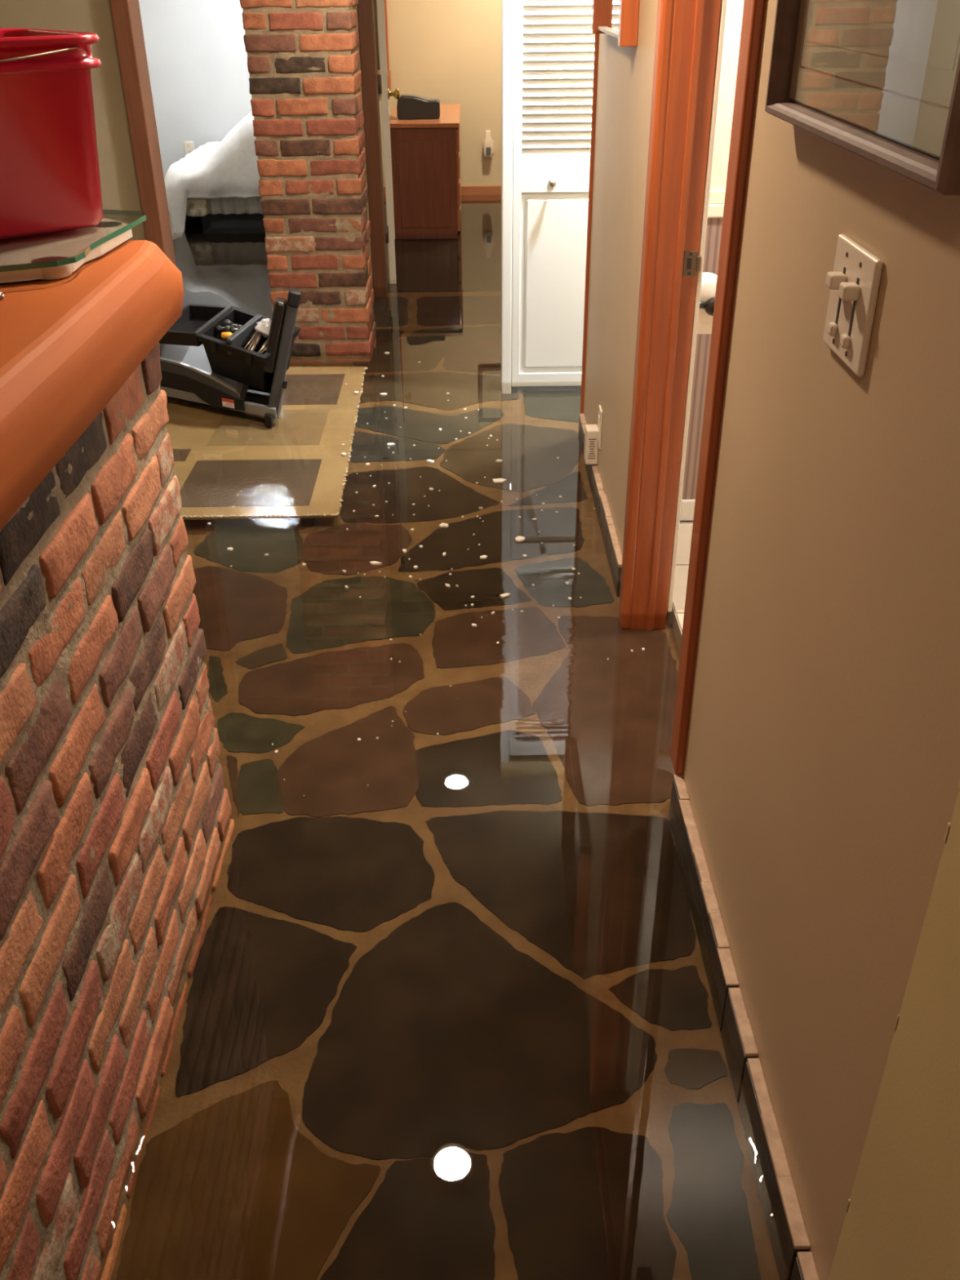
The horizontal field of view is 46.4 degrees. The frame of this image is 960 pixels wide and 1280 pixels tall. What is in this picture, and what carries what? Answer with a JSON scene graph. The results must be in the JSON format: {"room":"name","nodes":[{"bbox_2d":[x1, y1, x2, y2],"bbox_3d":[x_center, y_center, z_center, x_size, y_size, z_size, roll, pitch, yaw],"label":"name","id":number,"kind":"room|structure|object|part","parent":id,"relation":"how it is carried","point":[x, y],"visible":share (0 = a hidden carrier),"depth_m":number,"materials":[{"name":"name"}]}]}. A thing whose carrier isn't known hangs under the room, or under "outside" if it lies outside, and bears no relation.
{"room":"damaged room","nodes":[
{"label":"damaged room","id":0,"kind":"room"},
{"bbox_2d":[0,0,146,240],"bbox_3d":[-1.803,-2.203,4.648,1.700,2.150,0.280,-1,31,0],"label":"wall","id":1,"kind":"structure","parent":0,"point":[117,174],"depth_m":4.48,"materials":[{"name":"paint"}]},
{"bbox_2d":[109,0,182,308],"bbox_3d":[-1.387,-2.127,4.603,0.072,2.060,0.165,-1,31,0],"label":"trim","id":2,"kind":"structure","parent":1,"relation":"attached to","point":[126,14],"depth_m":4.55,"materials":[{"name":"brown wood"}]},
{"bbox_2d":[240,0,377,363],"bbox_3d":[-0.733,-2.278,4.808,0.445,2.200,0.381,-1,31,0],"label":"brick pillar","id":3,"kind":"structure","parent":0,"point":[304,80],"depth_m":4.76,"materials":[{"name":"red brick"}]},
{"bbox_2d":[138,0,514,186],"bbox_3d":[-0.750,-4.388,8.295,3.900,2.150,0.100,-1,31,0],"label":"wall","id":4,"kind":"structure","parent":0,"point":[449,51],"depth_m":8.31,"materials":[{"name":"beige paint"}]},
{"bbox_2d":[183,141,194,155],"bbox_3d":[-2.227,-3.764,8.584,0.072,0.105,0.010,-1,31,0],"label":"wall outlet","id":5,"kind":"object","parent":4,"relation":"attached to","point":[188,145],"visible":0.66,"depth_m":8.57,"materials":[{"name":"beige plastic"}]},
{"bbox_2d":[186,142,191,147],"bbox_3d":[-2.227,-3.784,8.568,0.034,0.032,0.003,-1,31,0],"label":"receptacle","id":6,"kind":"object","parent":5,"relation":"attached to","point":[188,144],"depth_m":8.57,"materials":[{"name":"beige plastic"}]},
{"bbox_2d":[374,0,391,89],"bbox_3d":[-0.819,-4.585,8.089,0.305,1.100,0.049,-1,31,0],"label":"trim","id":7,"kind":"structure","parent":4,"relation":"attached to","point":[388,77],"depth_m":8.22,"materials":[{"name":"brown wood"}]},
{"bbox_3d":[-0.819,-4.632,8.079,0.225,0.950,0.004,-1,31,0],"label":"glass","id":8,"kind":"part","parent":7,"relation":"part of","materials":[{"name":"white glass"}]},
{"bbox_3d":[-0.819,-4.645,8.062,0.285,0.970,0.034,-1,31,0],"label":"frame","id":9,"kind":"part","parent":7,"relation":"part of","materials":[{"name":"brown wood"}]},
{"bbox_2d":[383,185,501,201],"bbox_3d":[0.059,-3.495,8.771,2.100,0.115,0.015,-1,31,0],"label":"baseboard","id":10,"kind":"structure","parent":4,"relation":"attached to","point":[468,193],"depth_m":8.76,"materials":[{"name":"brown wood"}]},
{"bbox_2d":[482,129,493,158],"bbox_3d":[0.061,-3.791,8.562,0.090,0.194,0.070,-1,31,0],"label":"plug","id":11,"kind":"object","parent":4,"relation":"attached to","point":[487,144],"visible":1,"depth_m":8.55,"materials":[{"name":"beige plastic"}]},
{"bbox_2d":[482,140,493,153],"bbox_3d":[0.061,-3.787,8.601,0.090,0.090,0.008,-1,31,0],"label":"outlet plate","id":12,"kind":"object","parent":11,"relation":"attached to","point":[482,140],"depth_m":8.60,"materials":[{"name":"beige plastic"}]},
{"bbox_2d":[355,4,373,293],"bbox_3d":[0.153,-2.893,5.775,2.160,2.150,0.120,-1,31,0],"label":"doorway","id":13,"kind":"structure","parent":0,"point":[357,29],"depth_m":5.78,"materials":[{"name":"brown wood"}]},
{"bbox_2d":[357,0,388,296],"bbox_3d":[-0.120,-2.878,5.772,0.966,2.130,0.155,-1,31,0],"label":"door frame","id":14,"kind":"structure","parent":13,"relation":"attached to","point":[366,8],"depth_m":5.86,"materials":[{"name":"brown wood"}]},
{"bbox_2d":[376,0,399,284],"bbox_3d":[-0.546,-3.067,6.165,0.173,2.000,0.738,-1,31,0],"label":"door","id":15,"kind":"structure","parent":14,"relation":"attached to","point":[384,93],"depth_m":6.01,"materials":[{"name":"beige wood"}]},
{"bbox_3d":[-0.549,-3.146,6.453,0.172,0.058,0.058,-3,31,-3],"label":"knob","id":16,"kind":"part","parent":15,"relation":"part of","materials":[{"name":"gold metal"}]},
{"bbox_2d":[110,200,779,1279],"bbox_3d":[-0.752,-0.490,3.948,3.950,0.108,11.500,-1,31,0],"label":"floor","id":17,"kind":"structure","parent":0,"point":[451,1015],"depth_m":2.20,"materials":[{"name":"stone"}]},
{"bbox_2d":[0,343,233,1279],"bbox_3d":[-0.600,0.740,0.817,0.190,1.109,3.058,-1,31,0],"label":"brick wall","id":18,"kind":"structure","parent":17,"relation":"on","point":[116,824],"depth_m":1.52,"materials":[{"name":"red brick"}]},
{"bbox_2d":[0,240,183,530],"bbox_3d":[-0.796,0.200,0.517,0.648,0.124,3.100,-1,31,0],"label":"wooden ledge","id":19,"kind":"object","parent":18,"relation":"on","point":[68,345],"visible":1,"depth_m":1.41,"materials":[{"name":"brown wood"}]},
{"bbox_2d":[0,291,4,298],"bbox_3d":[-0.636,-0.455,1.479,0.012,0.010,0.027,-1,31,0],"label":"ring","id":20,"kind":"object","parent":19,"relation":"on","point":[2,295],"visible":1,"depth_m":1.48,"materials":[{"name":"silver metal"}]},
{"bbox_2d":[0,209,146,283],"bbox_3d":[-0.745,-0.578,1.669,0.402,0.031,0.525,-1,31,0],"label":"scale","id":21,"kind":"object","parent":19,"relation":"on","point":[55,255],"visible":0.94,"depth_m":1.66,"materials":[{"name":"teal"}]},
{"bbox_2d":[0,28,103,239],"bbox_3d":[-0.751,-0.755,1.676,0.350,0.264,0.386,-24,38,-34],"label":"pail","id":22,"kind":"object","parent":21,"relation":"on","point":[50,179],"visible":1,"depth_m":1.64,"materials":[{"name":"red plastic"}]},
{"bbox_3d":[-0.661,-0.779,1.514,0.073,0.030,0.318,26,40,37],"label":"handle","id":23,"kind":"part","parent":22,"relation":"part of","materials":[{"name":"brown metal"}]},
{"bbox_2d":[164,111,265,239],"bbox_3d":[-1.587,-3.391,7.973,1.090,0.795,1.384,-1,31,0],"label":"bed","id":24,"kind":"object","parent":17,"relation":"on","point":[216,183],"visible":0.5,"depth_m":7.45,"materials":[{"name":"white fabric"}]},
{"bbox_2d":[666,520,693,651],"bbox_3d":[1.232,-0.047,3.050,1.408,0.076,2.860,-1,31,0],"label":"floor","id":25,"kind":"structure","parent":0,"point":[676,615],"depth_m":3.20,"materials":[{"name":"beige tile"}]},
{"bbox_2d":[710,0,744,190],"bbox_3d":[1.212,-1.314,3.063,1.410,2.100,0.100,-1,31,0],"label":"wall","id":26,"kind":"structure","parent":0,"point":[734,15],"depth_m":2.93,"materials":[{"name":"paint"}]},
{"bbox_2d":[680,499,695,520],"bbox_3d":[1.221,-0.417,3.529,1.410,0.070,0.018,-1,31,0],"label":"baseboard","id":27,"kind":"structure","parent":26,"relation":"attached to","point":[687,507],"depth_m":3.52,"materials":[{"name":"beige"}]},
{"bbox_2d":[681,217,722,499],"bbox_3d":[1.217,-0.808,3.302,1.410,0.845,0.008,-1,31,0],"label":"trim","id":28,"kind":"structure","parent":26,"relation":"attached to","point":[713,229],"depth_m":3.32,"materials":[{"name":"white wood"}]},
{"bbox_2d":[707,190,725,217],"bbox_3d":[1.214,-1.198,3.063,1.410,0.070,0.018,-1,31,0],"label":"trim","id":29,"kind":"structure","parent":26,"relation":"attached to","point":[717,197],"depth_m":3.06,"materials":[{"name":"beige"}]},
{"bbox_2d":[583,0,959,1279],"bbox_3d":[0.474,-0.141,1.156,0.116,2.150,6.120,-1,31,0],"label":"wall","id":30,"kind":"structure","parent":0,"point":[821,774],"depth_m":1.35,"materials":[{"name":"beige paint"}]},
{"bbox_2d":[580,33,599,413],"bbox_3d":[0.407,-1.728,3.779,0.062,2.010,0.017,-1,31,0],"label":"trim","id":31,"kind":"structure","parent":30,"relation":"attached to","point":[597,35],"depth_m":3.92,"materials":[{"name":"brown wood"}]},
{"bbox_2d":[583,424,598,464],"bbox_3d":[0.380,-0.668,3.825,0.042,0.122,0.066,-1,31,0],"label":"power adapter","id":32,"kind":"object","parent":30,"relation":"attached to","point":[591,446],"visible":0.94,"depth_m":3.80,"materials":[{"name":"beige plastic"}]},
{"bbox_2d":[596,404,602,448],"bbox_3d":[0.397,-0.707,3.717,0.008,0.130,0.070,-1,31,0],"label":"wall outlet","id":33,"kind":"object","parent":30,"relation":"attached to","point":[600,411],"visible":1,"depth_m":3.70,"materials":[{"name":"beige plastic"}]},
{"bbox_2d":[577,413,622,596],"bbox_3d":[0.395,-0.464,3.695,0.019,0.105,1.402,-1,31,0],"label":"baseboard","id":34,"kind":"structure","parent":30,"relation":"attached to","point":[611,545],"depth_m":3.52,"materials":[{"name":"tile"}]},
{"bbox_2d":[591,0,639,46],"bbox_3d":[0.367,-1.946,2.978,0.044,0.615,0.740,-1,31,0],"label":"framed mirror","id":35,"kind":"object","parent":30,"relation":"attached to","point":[618,19],"visible":1,"depth_m":3.00,"materials":[{"name":"brown wood"}]},
{"bbox_3d":[0.375,-1.942,2.981,0.003,0.565,0.660,-1,31,0],"label":"glass","id":36,"kind":"part","parent":35,"relation":"part of","materials":[{"name":"white mirror"}]},
{"bbox_2d":[618,0,765,774],"bbox_3d":[0.452,-0.750,2.207,0.143,2.120,0.860,-1,31,0],"label":"trim","id":37,"kind":"structure","parent":30,"relation":"attached to","point":[686,34],"depth_m":2.46,"materials":[{"name":"brown wood"}]},
{"bbox_3d":[0.485,-0.861,2.563,0.040,0.055,0.010,-1,31,0],"label":"strike plate","id":38,"kind":"part","parent":37,"relation":"part of","materials":[{"name":"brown metal"}]},
{"bbox_2d":[666,0,727,611],"bbox_3d":[0.506,-0.948,2.524,0.012,2.025,0.013,-1,31,0],"label":"trim","id":39,"kind":"structure","parent":30,"relation":"attached to","point":[724,2],"depth_m":2.60,"materials":[{"name":"beige wood"}]},
{"bbox_2d":[699,297,715,315],"bbox_3d":[0.548,-0.850,2.807,0.097,0.045,0.160,-1,31,0],"label":"toilet paper holder","id":40,"kind":"object","parent":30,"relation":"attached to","point":[708,306],"visible":0.46,"depth_m":2.75,"materials":[{"name":"black"}]},
{"bbox_3d":[0.538,-0.826,2.757,0.076,0.032,0.032,-1,31,0],"label":"arm","id":41,"kind":"part","parent":40,"relation":"part of","materials":[{"name":"black metal"}]},
{"bbox_2d":[697,271,716,333],"bbox_3d":[0.574,-0.852,2.830,0.109,0.128,0.104,-1,31,0],"label":"toilet paper roll","id":42,"kind":"object","parent":40,"relation":"hanging from","point":[708,282],"visible":0.21,"depth_m":2.79,"materials":[{"name":"beige paper"}]},
{"bbox_2d":[668,773,819,1279],"bbox_3d":[0.432,1.314,0.702,0.021,0.118,3.850,-1,31,0],"label":"baseboard","id":43,"kind":"structure","parent":30,"relation":"attached to","point":[788,1234],"depth_m":1.75,"materials":[{"name":"tile"}]},
{"bbox_2d":[822,234,883,377],"bbox_3d":[0.406,-0.375,1.251,0.026,0.124,0.141,-1,31,0],"label":"dimmer switch plate","id":44,"kind":"object","parent":30,"relation":"attached to","point":[854,282],"visible":1,"depth_m":1.23,"materials":[{"name":"beige plastic"}]},
{"bbox_2d":[764,0,959,195],"bbox_3d":[0.396,-0.791,1.060,0.036,0.594,0.635,-1,31,0],"label":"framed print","id":45,"kind":"object","parent":30,"relation":"attached to","point":[889,68],"visible":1,"depth_m":1.13,"materials":[{"name":"brown wood"}]},
{"bbox_3d":[0.392,-0.949,1.325,0.036,0.594,0.016,-1,31,0],"label":"frame rail","id":46,"kind":"part","parent":45,"relation":"part of","materials":[{"name":"brown wood"}]},
{"bbox_3d":[0.398,-0.542,1.208,0.036,0.016,0.635,-1,31,0],"label":"frame rail","id":47,"kind":"part","parent":45,"relation":"part of","materials":[{"name":"brown wood"}]},
{"bbox_3d":[0.399,-0.791,1.060,0.002,0.554,0.595,-1,31,0],"label":"glass","id":48,"kind":"part","parent":45,"relation":"part of","materials":[{"name":"clear glass"}]},
{"bbox_3d":[0.399,-0.632,0.794,0.036,0.594,0.016,-1,31,0],"label":"frame rail","id":49,"kind":"part","parent":45,"relation":"part of","materials":[{"name":"brown wood"}]},
{"bbox_3d":[-0.728,-0.554,3.864,3.800,0.004,11.420,-1,31,0],"label":"water","id":50,"kind":"object","parent":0,"visible":0},
{"bbox_2d":[164,366,365,519],"bbox_3d":[-1.068,-0.801,4.296,1.250,0.012,1.641,-1,31,0],"label":"floor mat","id":51,"kind":"object","parent":50,"relation":"on","point":[229,464],"visible":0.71,"depth_m":4.11,"materials":[{"name":"beige"}]},
{"bbox_3d":[-1.295,-0.671,4.078,0.470,0.001,0.120,-1,31,0],"label":"brown panel","id":52,"kind":"part","parent":51,"relation":"part of","materials":[{"name":"brown fabric"}]},
{"bbox_2d":[158,286,300,427],"bbox_3d":[-1.053,-1.194,4.467,0.893,0.488,0.324,17,35,26],"label":"toolbox","id":53,"kind":"object","parent":51,"relation":"on","point":[187,374],"visible":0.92,"depth_m":4.37,"materials":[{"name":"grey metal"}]},
{"bbox_3d":[-1.059,-0.950,4.436,0.654,0.038,0.025,16,35,26],"label":"rail","id":54,"kind":"part","parent":53,"relation":"part of","materials":[{"name":"grey metal"}]},
{"bbox_2d":[222,397,233,406],"bbox_3d":[-0.984,-0.927,4.372,0.061,0.029,0.001,16,35,26],"label":"label","id":55,"kind":"object","parent":53,"relation":"on","point":[226,402],"depth_m":4.37,"materials":[{"name":"red"}]},
{"bbox_2d":[157,304,300,391],"bbox_3d":[-0.992,-1.147,4.397,0.522,0.267,0.264,12,33,20],"label":"tray","id":56,"kind":"object","parent":53,"relation":"on","point":[228,358],"visible":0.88,"depth_m":4.34,"materials":[{"name":"black plastic"}]},
{"bbox_3d":[-1.131,-1.241,4.418,0.210,0.116,0.249,13,33,21],"label":"lid","id":57,"kind":"part","parent":56,"relation":"part of","materials":[{"name":"black plastic"}]},
{"bbox_2d":[215,324,224,333],"bbox_3d":[-1.006,-1.206,4.347,0.038,0.031,0.032,-1,31,0],"label":"fitting","id":58,"kind":"object","parent":56,"relation":"in","point":[219,329],"visible":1,"depth_m":4.34,"materials":[{"name":"black"}]},
{"bbox_2d":[221,332,232,339],"bbox_3d":[-0.970,-1.165,4.291,0.042,0.028,0.028,-1,31,0],"label":"tool","id":59,"kind":"object","parent":56,"relation":"in","point":[224,335],"visible":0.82,"depth_m":4.28,"materials":[{"name":"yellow plastic"}]},
{"bbox_2d":[222,319,231,326],"bbox_3d":[-0.985,-1.237,4.376,0.032,0.031,0.038,-1,31,0],"label":"fitting","id":60,"kind":"object","parent":56,"relation":"in","point":[226,322],"visible":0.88,"depth_m":4.36,"materials":[{"name":"grey metal"}]},
{"bbox_2d":[223,325,231,332],"bbox_3d":[-0.975,-1.204,4.338,0.032,0.031,0.038,-1,31,0],"label":"fitting","id":61,"kind":"object","parent":56,"relation":"in","point":[226,329],"visible":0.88,"depth_m":4.32,"materials":[{"name":"grey metal"}]},
{"bbox_2d":[228,322,238,327],"bbox_3d":[-0.961,-1.223,4.371,0.038,0.031,0.032,-1,31,0],"label":"fitting","id":62,"kind":"object","parent":56,"relation":"in","point":[232,324],"visible":0.6,"depth_m":4.36,"materials":[{"name":"black"}]},
{"bbox_2d":[229,326,239,333],"bbox_3d":[-0.948,-1.196,4.330,0.038,0.031,0.032,-1,31,0],"label":"fitting","id":63,"kind":"object","parent":56,"relation":"in","point":[232,329],"visible":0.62,"depth_m":4.32,"materials":[{"name":"black"}]},
{"bbox_2d":[244,330,257,348],"bbox_3d":[-0.879,-1.168,4.332,0.015,0.072,0.144,13,34,22],"label":"tool","id":64,"kind":"object","parent":56,"relation":"in","point":[255,333],"visible":0.54,"depth_m":4.32,"materials":[{"name":"silver metal"}]},
{"bbox_2d":[247,332,257,349],"bbox_3d":[-0.871,-1.159,4.325,0.015,0.076,0.159,9,32,16],"label":"tool","id":65,"kind":"object","parent":56,"relation":"in","point":[255,336],"visible":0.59,"depth_m":4.32,"materials":[{"name":"metal"}]},
{"bbox_2d":[250,333,258,350],"bbox_3d":[-0.866,-1.138,4.306,0.015,0.064,0.110,9,32,15],"label":"tool","id":66,"kind":"object","parent":56,"relation":"in","point":[258,333],"visible":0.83,"depth_m":4.30,"materials":[{"name":"silver metal"}]},
{"bbox_2d":[252,333,262,351],"bbox_3d":[-0.860,-1.138,4.302,0.015,0.072,0.113,8,32,14],"label":"tool","id":67,"kind":"object","parent":56,"relation":"in","point":[259,336],"visible":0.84,"depth_m":4.30,"materials":[{"name":"metal"}]},
{"bbox_2d":[254,318,271,337],"bbox_3d":[-0.807,-1.202,4.329,0.122,0.066,0.100,-1,31,0],"label":"plastic bag","id":68,"kind":"object","parent":56,"relation":"in","point":[263,326],"visible":0.41,"depth_m":4.31,"materials":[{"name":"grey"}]},
{"bbox_2d":[257,337,268,352],"bbox_3d":[-0.831,-1.122,4.294,0.015,0.059,0.102,17,35,27],"label":"tool","id":69,"kind":"object","parent":56,"relation":"in","point":[264,344],"visible":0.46,"depth_m":4.29,"materials":[{"name":"silver metal"}]},
{"bbox_3d":[-0.792,-0.544,3.857,0.456,0.001,0.410,-1,31,0],"label":"brown panel","id":70,"kind":"part","parent":51,"relation":"part of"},
{"bbox_3d":[-0.886,-1.055,4.716,0.605,0.001,0.400,-1,31,0],"label":"brown panel","id":71,"kind":"part","parent":51,"relation":"part of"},
{"bbox_3d":[-0.809,-0.823,4.325,0.420,0.001,0.390,-1,31,0],"label":"brown panel","id":72,"kind":"part","parent":51,"relation":"part of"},
{"bbox_2d":[369,560,382,564],"bbox_3d":[-0.307,-0.227,3.309,0.036,0.005,0.017,-1,31,0],"label":"debris","id":73,"kind":"object","parent":50,"relation":"on","point":[373,562],"visible":1,"depth_m":3.31,"materials":[{"name":"beige"}]},
{"bbox_2d":[386,442,395,445],"bbox_3d":[-0.328,-0.723,4.141,0.030,0.005,0.021,-1,31,0],"label":"crumb","id":74,"kind":"object","parent":50,"relation":"on","point":[390,443],"visible":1,"depth_m":4.14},
{"bbox_2d":[389,103,461,239],"bbox_3d":[-0.366,-3.290,7.817,0.465,0.707,1.235,-1,31,0],"label":"wooden cabinet","id":75,"kind":"object","parent":50,"relation":"on","point":[425,153],"visible":0.92,"depth_m":7.31,"materials":[{"name":"brown wood"}]},
{"bbox_2d":[396,93,439,119],"bbox_3d":[-0.403,-3.506,7.353,0.278,0.139,0.170,-1,31,0],"label":"clock radio","id":76,"kind":"object","parent":75,"relation":"on","point":[409,106],"visible":0.95,"depth_m":7.29,"materials":[{"name":"grey plastic"}]},
{"bbox_3d":[-0.396,-3.551,7.326,0.225,0.034,0.130,-1,31,0],"label":"display panel","id":77,"kind":"part","parent":76,"relation":"part of","materials":[{"name":"grey"}]},
{"bbox_3d":[-0.147,-3.357,7.445,0.022,0.138,0.570,-1,31,0],"label":"drawer","id":78,"kind":"part","parent":75,"relation":"part of","materials":[{"name":"brown wood"}]},
{"bbox_3d":[-0.146,-3.217,7.529,0.022,0.138,0.570,-1,31,0],"label":"drawer","id":79,"kind":"part","parent":75,"relation":"part of","materials":[{"name":"brown wood"}]},
{"bbox_3d":[-0.144,-3.077,7.612,0.022,0.138,0.570,-1,31,0],"label":"drawer","id":80,"kind":"part","parent":75,"relation":"part of","materials":[{"name":"brown wood"}]},
{"bbox_3d":[-0.143,-2.937,7.696,0.022,0.138,0.570,-1,31,0],"label":"drawer","id":81,"kind":"part","parent":75,"relation":"part of","materials":[{"name":"brown wood"}]},
{"bbox_2d":[426,459,434,462],"bbox_3d":[-0.176,-0.637,3.995,0.032,0.005,0.017,21,37,31],"label":"crumb","id":82,"kind":"object","parent":50,"relation":"on","point":[428,460],"visible":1,"depth_m":3.99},
{"bbox_2d":[439,522,448,527],"bbox_3d":[-0.114,-0.361,3.530,0.030,0.005,0.025,11,33,19],"label":"crumb","id":83,"kind":"object","parent":50,"relation":"on","point":[442,525],"visible":1,"depth_m":3.52,"materials":[{"name":"beige food"}]},
{"bbox_2d":[480,555,487,559],"bbox_3d":[0.011,-0.247,3.338,0.023,0.004,0.018,-1,31,0],"label":"crumb","id":84,"kind":"object","parent":50,"relation":"on","point":[483,557],"visible":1,"depth_m":3.33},
{"bbox_2d":[493,478,506,483],"bbox_3d":[0.068,-0.546,3.837,0.048,0.005,0.031,-1,31,0],"label":"crumb","id":85,"kind":"object","parent":50,"relation":"on","point":[495,480],"visible":1,"depth_m":3.83,"materials":[{"name":"beige food"}]},
{"bbox_2d":[499,592,510,598],"bbox_3d":[0.070,-0.125,3.131,0.029,0.005,0.014,-18,35,-27],"label":"debris","id":86,"kind":"object","parent":50,"relation":"on","point":[504,595],"visible":1,"depth_m":3.13,"materials":[{"name":"beige"}]},
{"bbox_2d":[515,536,524,542],"bbox_3d":[0.124,-0.310,3.442,0.031,0.005,0.032,-1,31,0],"label":"crumb","id":87,"kind":"object","parent":50,"relation":"on","point":[518,539],"visible":1,"depth_m":3.44,"materials":[{"name":"beige food"}]},
{"bbox_3d":[0.608,-2.425,4.983,1.069,2.150,1.730,-1,31,0],"label":"wall","id":88,"kind":"structure","parent":0,"visible":0},
{"bbox_2d":[501,0,513,393],"bbox_3d":[0.104,-1.961,4.301,0.041,2.060,0.106,-1,31,0],"label":"trim","id":89,"kind":"structure","parent":88,"relation":"attached to","point":[507,6],"depth_m":4.36,"materials":[{"name":"white paint"}]},
{"bbox_2d":[511,0,595,386],"bbox_3d":[0.312,-1.934,4.262,0.371,1.990,0.066,-1,31,0],"label":"door","id":90,"kind":"structure","parent":88,"relation":"in","point":[553,40],"depth_m":4.37,"materials":[{"name":"white paint"}]},
{"bbox_3d":[0.281,-1.771,4.341,0.030,0.030,0.036,-1,31,0],"label":"knob","id":91,"kind":"part","parent":90,"relation":"part of","materials":[{"name":"silver metal"}]},
{"bbox_3d":[0.316,-1.445,4.570,0.309,0.722,0.017,-1,31,0],"label":"panel","id":92,"kind":"part","parent":90,"relation":"part of","materials":[{"name":"white paint"}]}
]}

